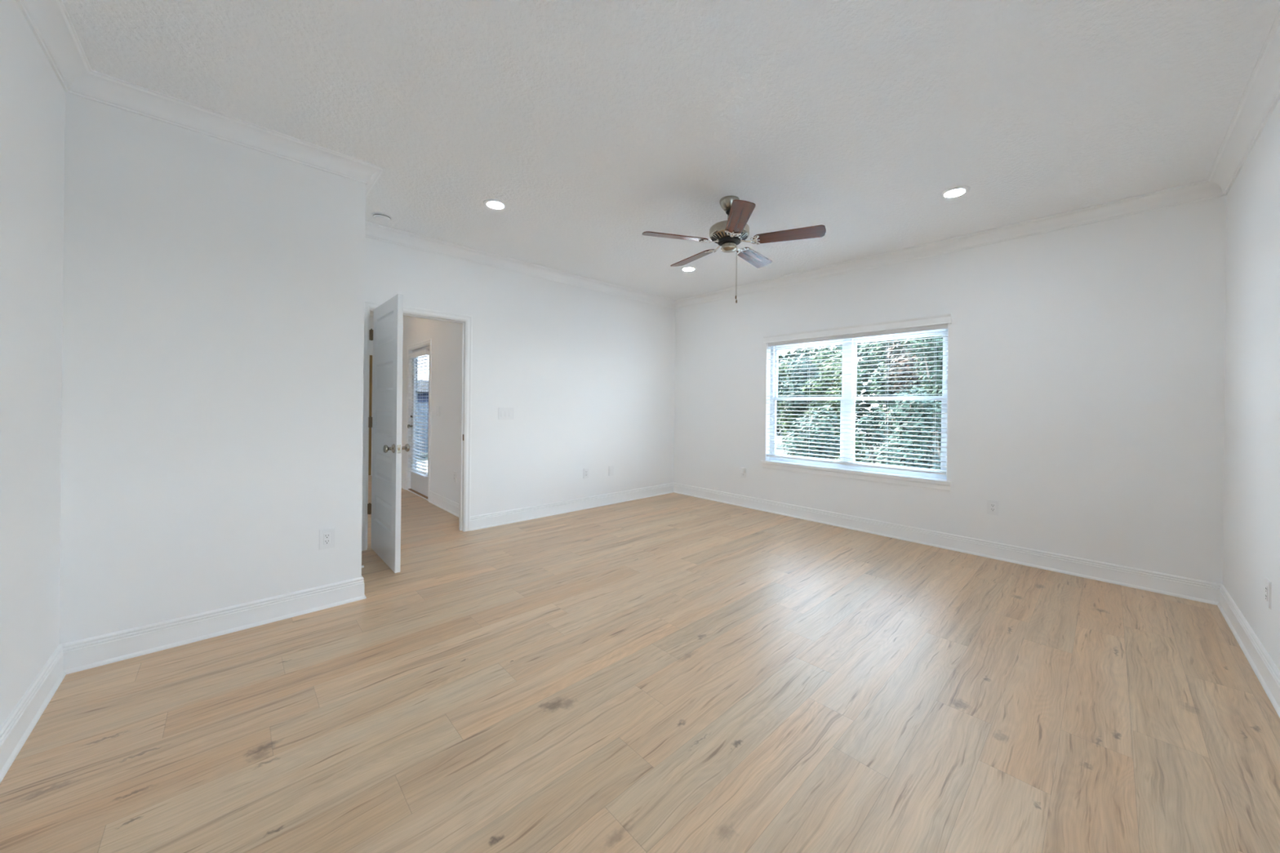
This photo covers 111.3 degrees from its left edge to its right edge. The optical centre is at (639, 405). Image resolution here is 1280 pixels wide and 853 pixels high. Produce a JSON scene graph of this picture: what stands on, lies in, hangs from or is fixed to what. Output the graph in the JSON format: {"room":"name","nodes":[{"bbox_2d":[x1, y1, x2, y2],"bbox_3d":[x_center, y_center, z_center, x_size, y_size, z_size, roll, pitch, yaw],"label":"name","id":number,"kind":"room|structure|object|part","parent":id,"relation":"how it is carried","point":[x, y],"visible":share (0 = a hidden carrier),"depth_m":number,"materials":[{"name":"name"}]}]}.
{"room":"empty bedroom","nodes":[
{"label":"empty bedroom","id":0,"kind":"room"},
{"bbox_2d":[0,0,65,727],"bbox_3d":[-1.683,-0.139,0.896,0.115,2.740,4.947,1,0,-43],"label":"wall","id":1,"kind":"structure","parent":0,"point":[33,97],"depth_m":1.65,"materials":[{"name":"white paint"}]},
{"bbox_2d":[0,644,66,783],"bbox_3d":[-1.346,1.167,0.622,0.024,0.136,3.748,1,0,-43],"label":"baseboard","id":2,"kind":"structure","parent":1,"relation":"attached to","point":[20,722],"depth_m":1.65,"materials":[{"name":"white paint"}]},
{"bbox_2d":[15,0,92,92],"bbox_3d":[-1.294,-1.455,0.644,0.089,0.099,3.748,1,0,-43],"label":"trim","id":3,"kind":"structure","parent":1,"relation":"attached to","point":[50,22],"depth_m":1.75,"materials":[{"name":"white paint"}]},
{"bbox_2d":[59,92,365,644],"bbox_3d":[-2.545,-0.148,2.765,1.176,2.740,1.040,1,0,-43],"label":"wall","id":4,"kind":"structure","parent":0,"point":[214,288],"depth_m":2.28,"materials":[{"name":"white paint"}]},
{"bbox_2d":[59,577,366,674],"bbox_3d":[-2.187,1.158,2.384,1.200,0.136,0.024,1,0,-43],"label":"baseboard","id":5,"kind":"structure","parent":4,"relation":"attached to","point":[88,653],"depth_m":2.29,"materials":[{"name":"white paint"}]},
{"bbox_2d":[66,70,385,183],"bbox_3d":[-2.113,-1.464,2.382,1.264,0.099,0.089,1,0,-43],"label":"trim","id":6,"kind":"structure","parent":4,"relation":"attached to","point":[95,86],"depth_m":2.28,"materials":[{"name":"white paint"}]},
{"bbox_2d":[318,527,334,550],"bbox_3d":[-1.901,0.811,2.658,0.080,0.124,0.009,1,0,-43],"label":"wall outlet","id":7,"kind":"object","parent":4,"relation":"attached to","point":[326,536],"visible":1,"depth_m":2.65,"materials":[{"name":"white plastic"}]},
{"bbox_2d":[323,533,330,544],"bbox_3d":[-1.900,0.811,2.656,0.033,0.067,0.004,1,0,-43],"label":"receptacle","id":8,"kind":"object","parent":7,"relation":"attached to","point":[326,536],"depth_m":2.65,"materials":[{"name":"grey plastic"}]},
{"bbox_2d":[365,168,384,197],"bbox_3d":[-2.038,-1.463,3.163,0.089,0.099,1.128,1,0,-43],"label":"trim","id":9,"kind":"structure","parent":4,"relation":"attached to","point":[374,178],"depth_m":2.91,"materials":[{"name":"white paint"}]},
{"bbox_2d":[368,315,373,475],"bbox_3d":[-5.559,-0.180,6.653,2.980,2.740,0.115,1,0,-43],"label":"wall","id":10,"kind":"structure","parent":0,"point":[371,316],"depth_m":7.47,"materials":[{"name":"white paint"}]},
{"bbox_2d":[368,351,373,475],"bbox_3d":[-4.889,0.142,7.175,0.965,2.110,0.040,1,0,-43],"label":"door","id":11,"kind":"structure","parent":10,"relation":"in","point":[371,375],"depth_m":7.44,"materials":[{"name":"white paint"}]},
{"bbox_3d":[-4.897,0.142,7.183,0.965,2.110,0.018,1,0,-43],"label":"casing","id":12,"kind":"part","parent":11,"relation":"part of","materials":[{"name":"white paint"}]},
{"bbox_2d":[401,315,461,503],"bbox_3d":[-3.037,-0.153,6.051,0.115,2.740,4.207,1,0,-43],"label":"wall","id":13,"kind":"structure","parent":0,"point":[446,336],"depth_m":5.26,"materials":[{"name":"white paint"}]},
{"bbox_2d":[401,477,405,489],"bbox_3d":[-3.953,1.139,6.915,0.024,0.136,1.712,1,0,-43],"label":"baseboard","id":14,"kind":"structure","parent":13,"relation":"attached to","point":[403,481],"depth_m":6.35,"materials":[{"name":"white paint"}]},
{"bbox_2d":[407,346,429,496],"bbox_3d":[-2.980,0.209,5.938,0.110,1.976,0.889,1,0,-43],"label":"door","id":15,"kind":"structure","parent":13,"relation":"in","point":[420,484],"depth_m":6.17,"materials":[{"name":"white paint"}]},
{"bbox_2d":[407,349,429,477],"bbox_3d":[-3.006,0.107,5.913,0.071,1.650,0.749,1,0,-43],"label":"door blind","id":16,"kind":"object","parent":15,"relation":"attached to","point":[425,352],"visible":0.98,"depth_m":5.85,"materials":[{"name":"white plastic"}]},
{"bbox_3d":[-3.010,0.923,5.917,0.050,0.018,0.719,1,0,-43],"label":"rail","id":17,"kind":"part","parent":16,"relation":"part of","materials":[{"name":"white plastic"}]},
{"bbox_3d":[-2.825,0.129,5.727,0.053,1.590,0.002,1,0,-43],"label":"ladder cord","id":18,"kind":"part","parent":16,"relation":"part of","materials":[{"name":"white fabric"}]},
{"bbox_2d":[405,338,431,501],"bbox_3d":[-2.950,0.187,5.965,0.159,2.062,1.019,1,0,-43],"label":"door frame","id":19,"kind":"structure","parent":13,"relation":"attached to","point":[428,342],"depth_m":6.25,"materials":[{"name":"white paint"}]},
{"bbox_2d":[428,490,459,517],"bbox_3d":[-2.166,1.158,5.001,0.024,0.136,1.464,1,0,-43],"label":"baseboard","id":20,"kind":"structure","parent":13,"relation":"attached to","point":[451,507],"depth_m":5.13,"materials":[{"name":"white paint"}]},
{"bbox_2d":[453,471,456,482],"bbox_3d":[-2.085,0.807,4.929,0.009,0.124,0.080,1,0,-43],"label":"wall outlet","id":21,"kind":"object","parent":13,"relation":"attached to","point":[455,472],"visible":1,"depth_m":4.92,"materials":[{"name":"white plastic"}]},
{"bbox_2d":[364,236,675,516],"bbox_3d":[-1.497,-0.137,4.532,5.350,2.740,0.115,1,0,-43],"label":"wall","id":22,"kind":"structure","parent":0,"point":[587,375],"depth_m":4.90,"materials":[{"name":"white paint"}]},
{"bbox_2d":[367,293,409,573],"bbox_3d":[-2.006,0.203,3.453,0.171,2.022,0.772,1,0,-43],"label":"door","id":23,"kind":"structure","parent":22,"relation":"in","point":[386,335],"depth_m":3.35,"materials":[{"name":"white paint"}]},
{"bbox_3d":[-1.830,0.318,3.188,0.068,0.066,0.066,1,0,-43],"label":"knob","id":24,"kind":"part","parent":23,"relation":"part of","materials":[{"name":"silver metal"}]},
{"bbox_3d":[-1.750,0.319,3.178,0.025,0.060,0.002,1,0,-43],"label":"latch plate","id":25,"kind":"part","parent":23,"relation":"part of","materials":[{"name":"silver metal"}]},
{"bbox_3d":[-1.755,0.318,3.258,0.068,0.066,0.066,1,0,-43],"label":"knob","id":26,"kind":"part","parent":23,"relation":"part of","materials":[{"name":"silver metal"}]},
{"bbox_2d":[361,299,472,551],"bbox_3d":[-2.043,0.173,4.026,0.934,2.108,0.143,1,0,-43],"label":"door frame","id":27,"kind":"structure","parent":22,"relation":"attached to","point":[466,321],"depth_m":4.26,"materials":[{"name":"white paint"}]},
{"bbox_2d":[497,407,514,419],"bbox_3d":[-1.389,0.087,4.549,0.172,0.124,0.012,1,0,-43],"label":"light switch","id":28,"kind":"object","parent":22,"relation":"attached to","point":[504,413],"visible":1,"depth_m":4.54,"materials":[{"name":"white plastic"}]},
{"bbox_2d":[364,221,675,308],"bbox_3d":[-0.942,-1.452,4.898,4.059,0.099,0.089,1,0,-43],"label":"trim","id":29,"kind":"structure","parent":22,"relation":"attached to","point":[375,231],"depth_m":4.45,"materials":[{"name":"white paint"}]},
{"bbox_2d":[470,482,673,530],"bbox_3d":[-0.588,1.175,5.298,2.955,0.136,0.024,1,0,-43],"label":"baseboard","id":30,"kind":"structure","parent":22,"relation":"attached to","point":[507,517],"depth_m":5.01,"materials":[{"name":"white paint"}]},
{"bbox_2d":[582,467,588,478],"bbox_3d":[-0.645,0.817,5.252,0.080,0.124,0.009,1,0,-43],"label":"wall outlet","id":31,"kind":"object","parent":22,"relation":"attached to","point":[585,475],"visible":1,"depth_m":5.25,"materials":[{"name":"white plastic"}]},
{"bbox_2d":[608,465,613,475],"bbox_3d":[-0.363,0.828,5.516,0.080,0.124,0.008,1,0,-43],"label":"cable plate","id":32,"kind":"object","parent":22,"relation":"attached to","point":[611,469],"visible":1,"depth_m":5.51,"materials":[{"name":"white plastic"}]},
{"bbox_2d":[0,475,1279,852],"bbox_3d":[-1.412,1.234,4.246,5.850,0.001,9.383,1,0,-43],"label":"floor","id":33,"kind":"structure","parent":0,"point":[670,673],"depth_m":1.77,"materials":[{"name":"brown wood"}]},
{"bbox_2d":[62,0,1279,315],"bbox_3d":[-1.365,-1.631,4.216,5.932,0.250,9.450,1,0,-43],"label":"ceiling","id":34,"kind":"structure","parent":0,"point":[598,125],"depth_m":2.15,"materials":[{"name":"white paint"}]},
{"bbox_2d":[371,212,391,222],"bbox_3d":[-2.062,-1.494,3.497,0.140,0.037,0.140,1,0,-43],"label":"smoke detector","id":35,"kind":"object","parent":34,"relation":"attached to","point":[379,216],"visible":1,"depth_m":3.46,"materials":[{"name":"white plastic"}]},
{"bbox_2d":[483,198,507,209],"bbox_3d":[-1.080,-1.498,3.270,0.176,0.008,0.176,1,0,-43],"label":"recessed light","id":36,"kind":"object","parent":34,"relation":"in","point":[492,203],"visible":1,"depth_m":3.26,"materials":[{"name":"white plastic"}]},
{"bbox_2d":[680,266,696,271],"bbox_3d":[0.526,-1.481,4.758,0.176,0.008,0.176,1,0,-43],"label":"recessed light","id":37,"kind":"object","parent":34,"relation":"in","point":[685,268],"visible":1,"depth_m":4.74,"materials":[{"name":"white plastic"}]},
{"bbox_2d":[642,195,826,302],"bbox_3d":[0.651,-1.113,3.201,1.226,0.742,1.234,1,0,-43],"label":"ceiling fan","id":38,"kind":"object","parent":34,"relation":"hanging from","point":[729,233],"visible":1,"depth_m":3.07,"materials":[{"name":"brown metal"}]},
{"bbox_3d":[0.251,-1.180,3.065,0.478,0.006,0.136,1,12,-15],"label":"blade","id":39,"kind":"part","parent":38,"relation":"part of","materials":[{"name":"brown wood"}]},
{"bbox_3d":[0.426,-1.178,3.510,0.136,0.006,0.478,-13,8,-32],"label":"blade","id":40,"kind":"part","parent":38,"relation":"part of","materials":[{"name":"brown wood"}]},
{"bbox_3d":[0.699,-0.945,3.167,0.005,0.368,0.002,1,0,0],"label":"pull chain","id":41,"kind":"part","parent":38,"relation":"part of","materials":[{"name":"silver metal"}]},
{"bbox_3d":[0.620,-1.176,2.761,0.136,0.006,0.478,13,1,3],"label":"blade","id":42,"kind":"part","parent":38,"relation":"part of","materials":[{"name":"brown wood"}]},
{"bbox_3d":[0.903,-1.173,3.481,0.136,0.006,0.478,-15,-10,38],"label":"blade","id":43,"kind":"part","parent":38,"relation":"part of","materials":[{"name":"brown wood"}]},
{"bbox_3d":[1.023,-1.172,3.018,0.478,0.006,0.136,1,-12,22],"label":"blade","id":44,"kind":"part","parent":38,"relation":"part of","materials":[{"name":"brown wood"}]},
{"bbox_2d":[939,185,970,198],"bbox_3d":[2.166,-1.464,3.013,0.176,0.008,0.176,1,0,-43],"label":"recessed light","id":45,"kind":"object","parent":34,"relation":"in","point":[957,191],"visible":1,"depth_m":3.00,"materials":[{"name":"white plastic"}]},
{"bbox_2d":[673,195,1226,584],"bbox_3d":[2.204,-0.097,4.604,0.160,2.740,5.062,1,0,-43],"label":"wall","id":46,"kind":"structure","parent":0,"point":[1086,362],"depth_m":3.44,"materials":[{"name":"white paint"}]},
{"bbox_2d":[741,468,746,478],"bbox_3d":[1.289,0.845,5.450,0.009,0.124,0.080,1,0,-43],"label":"wall outlet","id":47,"kind":"object","parent":46,"relation":"attached to","point":[743,475],"visible":0.62,"depth_m":5.44,"materials":[{"name":"white plastic"}]},
{"bbox_2d":[738,466,745,473],"bbox_3d":[1.268,0.807,5.429,0.052,0.064,0.072,1,0,-43],"label":"plug","id":48,"kind":"object","parent":47,"relation":"attached to","point":[741,469],"visible":1,"depth_m":5.41,"materials":[{"name":"white plastic"}]},
{"bbox_2d":[760,328,951,493],"bbox_3d":[2.166,0.017,4.619,0.190,1.506,1.897,1,0,-43],"label":"window","id":49,"kind":"structure","parent":46,"relation":"attached to","point":[931,482],"depth_m":4.60,"materials":[{"name":"white plastic"}]},
{"bbox_3d":[1.892,0.268,4.978,0.028,0.723,0.822,1,0,-43],"label":"sash","id":50,"kind":"part","parent":49,"relation":"part of","materials":[{"name":"white plastic"}]},
{"bbox_3d":[1.921,-0.376,4.999,0.028,0.645,0.822,1,0,-43],"label":"sash","id":51,"kind":"part","parent":49,"relation":"part of","materials":[{"name":"white plastic"}]},
{"bbox_3d":[2.134,0.682,4.596,0.122,0.022,1.897,1,0,-43],"label":"sill","id":52,"kind":"part","parent":49,"relation":"part of","materials":[{"name":"white paint"}]},
{"bbox_3d":[2.514,0.274,4.312,0.028,0.723,0.822,1,0,-43],"label":"sash","id":53,"kind":"part","parent":49,"relation":"part of","materials":[{"name":"white plastic"}]},
{"bbox_3d":[2.543,-0.369,4.332,0.028,0.645,0.822,1,0,-43],"label":"sash","id":54,"kind":"part","parent":49,"relation":"part of","materials":[{"name":"white plastic"}]},
{"bbox_2d":[763,313,951,475],"bbox_3d":[2.136,-0.096,4.579,0.107,1.436,1.865,1,0,-43],"label":"window blind","id":55,"kind":"object","parent":46,"relation":"attached to","point":[944,319],"visible":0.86,"depth_m":4.44,"materials":[{"name":"white plastic"}]},
{"bbox_3d":[1.609,-0.048,5.182,0.053,1.308,0.002,1,0,-43],"label":"ladder cord","id":56,"kind":"part","parent":55,"relation":"part of","materials":[{"name":"white fabric"}]},
{"bbox_3d":[1.882,-0.045,4.890,0.053,1.308,0.002,1,0,-43],"label":"ladder cord","id":57,"kind":"part","parent":55,"relation":"part of","materials":[{"name":"white fabric"}]},
{"bbox_3d":[2.155,-0.042,4.597,0.053,1.308,0.002,1,0,-43],"label":"ladder cord","id":58,"kind":"part","parent":55,"relation":"part of","materials":[{"name":"white fabric"}]},
{"bbox_3d":[2.148,0.613,4.597,0.050,0.018,1.801,1,0,-43],"label":"rail","id":59,"kind":"part","parent":55,"relation":"part of","materials":[{"name":"white plastic"}]},
{"bbox_3d":[2.428,-0.039,4.305,0.053,1.308,0.002,1,0,-43],"label":"ladder cord","id":60,"kind":"part","parent":55,"relation":"part of","materials":[{"name":"white fabric"}]},
{"bbox_3d":[2.701,-0.036,4.012,0.053,1.308,0.002,1,0,-43],"label":"ladder cord","id":61,"kind":"part","parent":55,"relation":"part of","materials":[{"name":"white fabric"}]},
{"bbox_2d":[673,482,1222,604],"bbox_3d":[2.108,1.203,4.557,0.024,0.136,4.787,1,0,-43],"label":"baseboard","id":62,"kind":"structure","parent":46,"relation":"attached to","point":[1197,590],"depth_m":3.63,"materials":[{"name":"white paint"}]},
{"bbox_2d":[675,180,1225,309],"bbox_3d":[2.112,-1.419,4.535,0.089,0.099,4.787,1,0,-43],"label":"crown molding","id":63,"kind":"structure","parent":46,"relation":"attached to","point":[1204,189],"depth_m":3.63,"materials":[{"name":"white paint"}]},
{"bbox_2d":[986,499,999,515],"bbox_3d":[2.955,0.857,3.664,0.009,0.124,0.080,1,0,-43],"label":"wall outlet","id":64,"kind":"object","parent":46,"relation":"attached to","point":[993,506],"visible":1,"depth_m":3.66,"materials":[{"name":"white plastic"}]},
{"bbox_2d":[990,502,995,511],"bbox_3d":[2.954,0.857,3.663,0.004,0.067,0.033,1,0,-43],"label":"receptacle","id":65,"kind":"object","parent":64,"relation":"attached to","point":[992,504],"depth_m":3.66,"materials":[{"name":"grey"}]},
{"bbox_2d":[1222,99,1279,671],"bbox_3d":[1.905,-0.101,0.972,5.234,2.740,0.160,1,0,-43],"label":"wall","id":66,"kind":"structure","parent":0,"point":[1251,471],"depth_m":2.24,"materials":[{"name":"white paint"}]},
{"bbox_2d":[1206,8,1279,195],"bbox_3d":[1.834,-1.422,1.062,5.234,0.099,0.089,1,0,-43],"label":"trim","id":67,"kind":"structure","parent":66,"relation":"attached to","point":[1260,97],"depth_m":2.13,"materials":[{"name":"white paint"}]},
{"bbox_2d":[1217,584,1279,717],"bbox_3d":[1.829,1.200,1.039,5.234,0.136,0.024,1,0,-43],"label":"baseboard","id":68,"kind":"structure","parent":66,"relation":"attached to","point":[1266,671],"depth_m":2.16,"materials":[{"name":"white paint"}]},
{"bbox_2d":[1264,577,1271,609],"bbox_3d":[2.888,0.866,2.014,0.080,0.124,0.009,1,0,-43],"label":"wall outlet","id":69,"kind":"object","parent":66,"relation":"attached to","point":[1268,583],"visible":1,"depth_m":2.00,"materials":[{"name":"white plastic"}]},
{"bbox_2d":[1265,585,1267,601],"bbox_3d":[2.886,0.866,2.016,0.033,0.067,0.004,1,0,-43],"label":"receptacle","id":70,"kind":"object","parent":69,"relation":"attached to","point":[1266,586],"depth_m":2.01,"materials":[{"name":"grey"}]},
{"label":"outside","id":71,"kind":"structure","parent":0,"visible":0},
{"bbox_2d":[417,417,941,468],"bbox_3d":[4.125,1.643,17.546,110.000,0.200,120.000,1,0,-43],"label":"ground","id":72,"kind":"structure","parent":71,"point":[777,437],"depth_m":15.36,"materials":[{"name":"white"}]},
{"bbox_2d":[417,461,427,472],"bbox_3d":[-2.613,1.376,7.764,2.867,0.190,6.102,1,0,-43],"label":"patio","id":73,"kind":"structure","parent":72,"relation":"on","point":[424,461],"depth_m":8.99,"materials":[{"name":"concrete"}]},
{"bbox_2d":[417,403,428,453],"bbox_3d":[-6.368,0.621,12.530,6.930,1.620,0.130,1,0,-43],"label":"fence","id":74,"kind":"object","parent":72,"relation":"on","point":[426,417],"visible":0.03,"depth_m":12.61,"materials":[{"name":"grey"}]},
{"bbox_2d":[417,380,428,402],"bbox_3d":[-14.207,-0.152,29.144,10.800,3.000,7.000,1,0,-43],"label":"house","id":75,"kind":"structure","parent":72,"relation":"on","point":[425,384],"depth_m":26.34,"materials":[{"name":"blue"}]},
{"bbox_2d":[776,371,786,408],"bbox_3d":[3.382,0.213,12.925,1.618,2.856,1.692,1,0,-43],"label":"leafy tree","id":76,"kind":"object","parent":72,"relation":"on","point":[779,379],"visible":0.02,"depth_m":12.81,"materials":[{"name":"green plant"}]},
{"bbox_2d":[777,355,822,436],"bbox_3d":[6.732,-0.177,18.373,2.502,3.703,2.462,1,0,-43],"label":"leafy tree","id":77,"kind":"object","parent":72,"relation":"on","point":[790,415],"visible":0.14,"depth_m":18.39,"materials":[{"name":"green plant"}]},
{"bbox_2d":[777,354,830,440],"bbox_3d":[5.652,-0.034,14.515,2.071,3.396,2.204,1,0,9],"label":"leafy tree","id":78,"kind":"object","parent":72,"relation":"on","point":[792,391],"visible":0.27,"depth_m":14.08,"materials":[{"name":"green plant"}]},
{"bbox_2d":[780,404,839,459],"bbox_3d":[3.588,0.809,9.015,1.174,1.663,1.396,1,0,29],"label":"leafy shrub","id":79,"kind":"object","parent":72,"relation":"on","point":[826,412],"visible":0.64,"depth_m":8.74,"materials":[{"name":"green plant"}]},
{"bbox_2d":[802,345,871,462],"bbox_3d":[5.102,0.003,11.421,1.469,3.311,1.873,1,0,-43],"label":"leafy tree","id":80,"kind":"object","parent":72,"relation":"on","point":[806,387],"visible":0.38,"depth_m":11.33,"materials":[{"name":"green plant"}]},
{"bbox_2d":[776,337,942,437],"bbox_3d":[9.581,-1.429,20.516,3.336,6.408,31.474,1,0,-43],"label":"thicket","id":81,"kind":"object","parent":72,"relation":"on","point":[866,393],"visible":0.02,"depth_m":19.73,"materials":[{"name":"green plant"}]},
{"bbox_2d":[855,409,892,463],"bbox_3d":[5.026,0.876,9.379,0.714,1.559,0.762,1,0,-12],"label":"leafy shrub","id":82,"kind":"object","parent":72,"relation":"on","point":[873,423],"visible":0.65,"depth_m":9.29,"materials":[{"name":"green plant"}]},
{"bbox_2d":[858,337,918,425],"bbox_3d":[9.161,-0.528,15.688,2.480,4.456,2.340,1,0,-43],"label":"leafy tree","id":83,"kind":"object","parent":72,"relation":"on","point":[879,387],"visible":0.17,"depth_m":15.49,"materials":[{"name":"green plant"}]},
{"bbox_2d":[866,386,941,470],"bbox_3d":[4.783,0.642,7.804,1.400,2.022,1.286,1,0,-43],"label":"leafy shrub","id":84,"kind":"object","parent":72,"relation":"on","point":[913,414],"visible":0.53,"depth_m":7.67,"materials":[{"name":"green plant"}]},
{"bbox_2d":[881,339,941,450],"bbox_3d":[7.820,-0.135,12.154,1.922,3.644,2.232,1,0,2],"label":"leafy tree","id":85,"kind":"object","parent":72,"relation":"on","point":[910,375],"visible":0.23,"depth_m":12.23,"materials":[{"name":"green plant"}]},
{"bbox_2d":[893,335,942,469],"bbox_3d":[6.489,-0.115,9.586,1.762,3.575,1.584,1,0,-43],"label":"leafy tree","id":86,"kind":"object","parent":72,"relation":"on","point":[927,381],"visible":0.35,"depth_m":9.42,"materials":[{"name":"green plant"}]}
]}

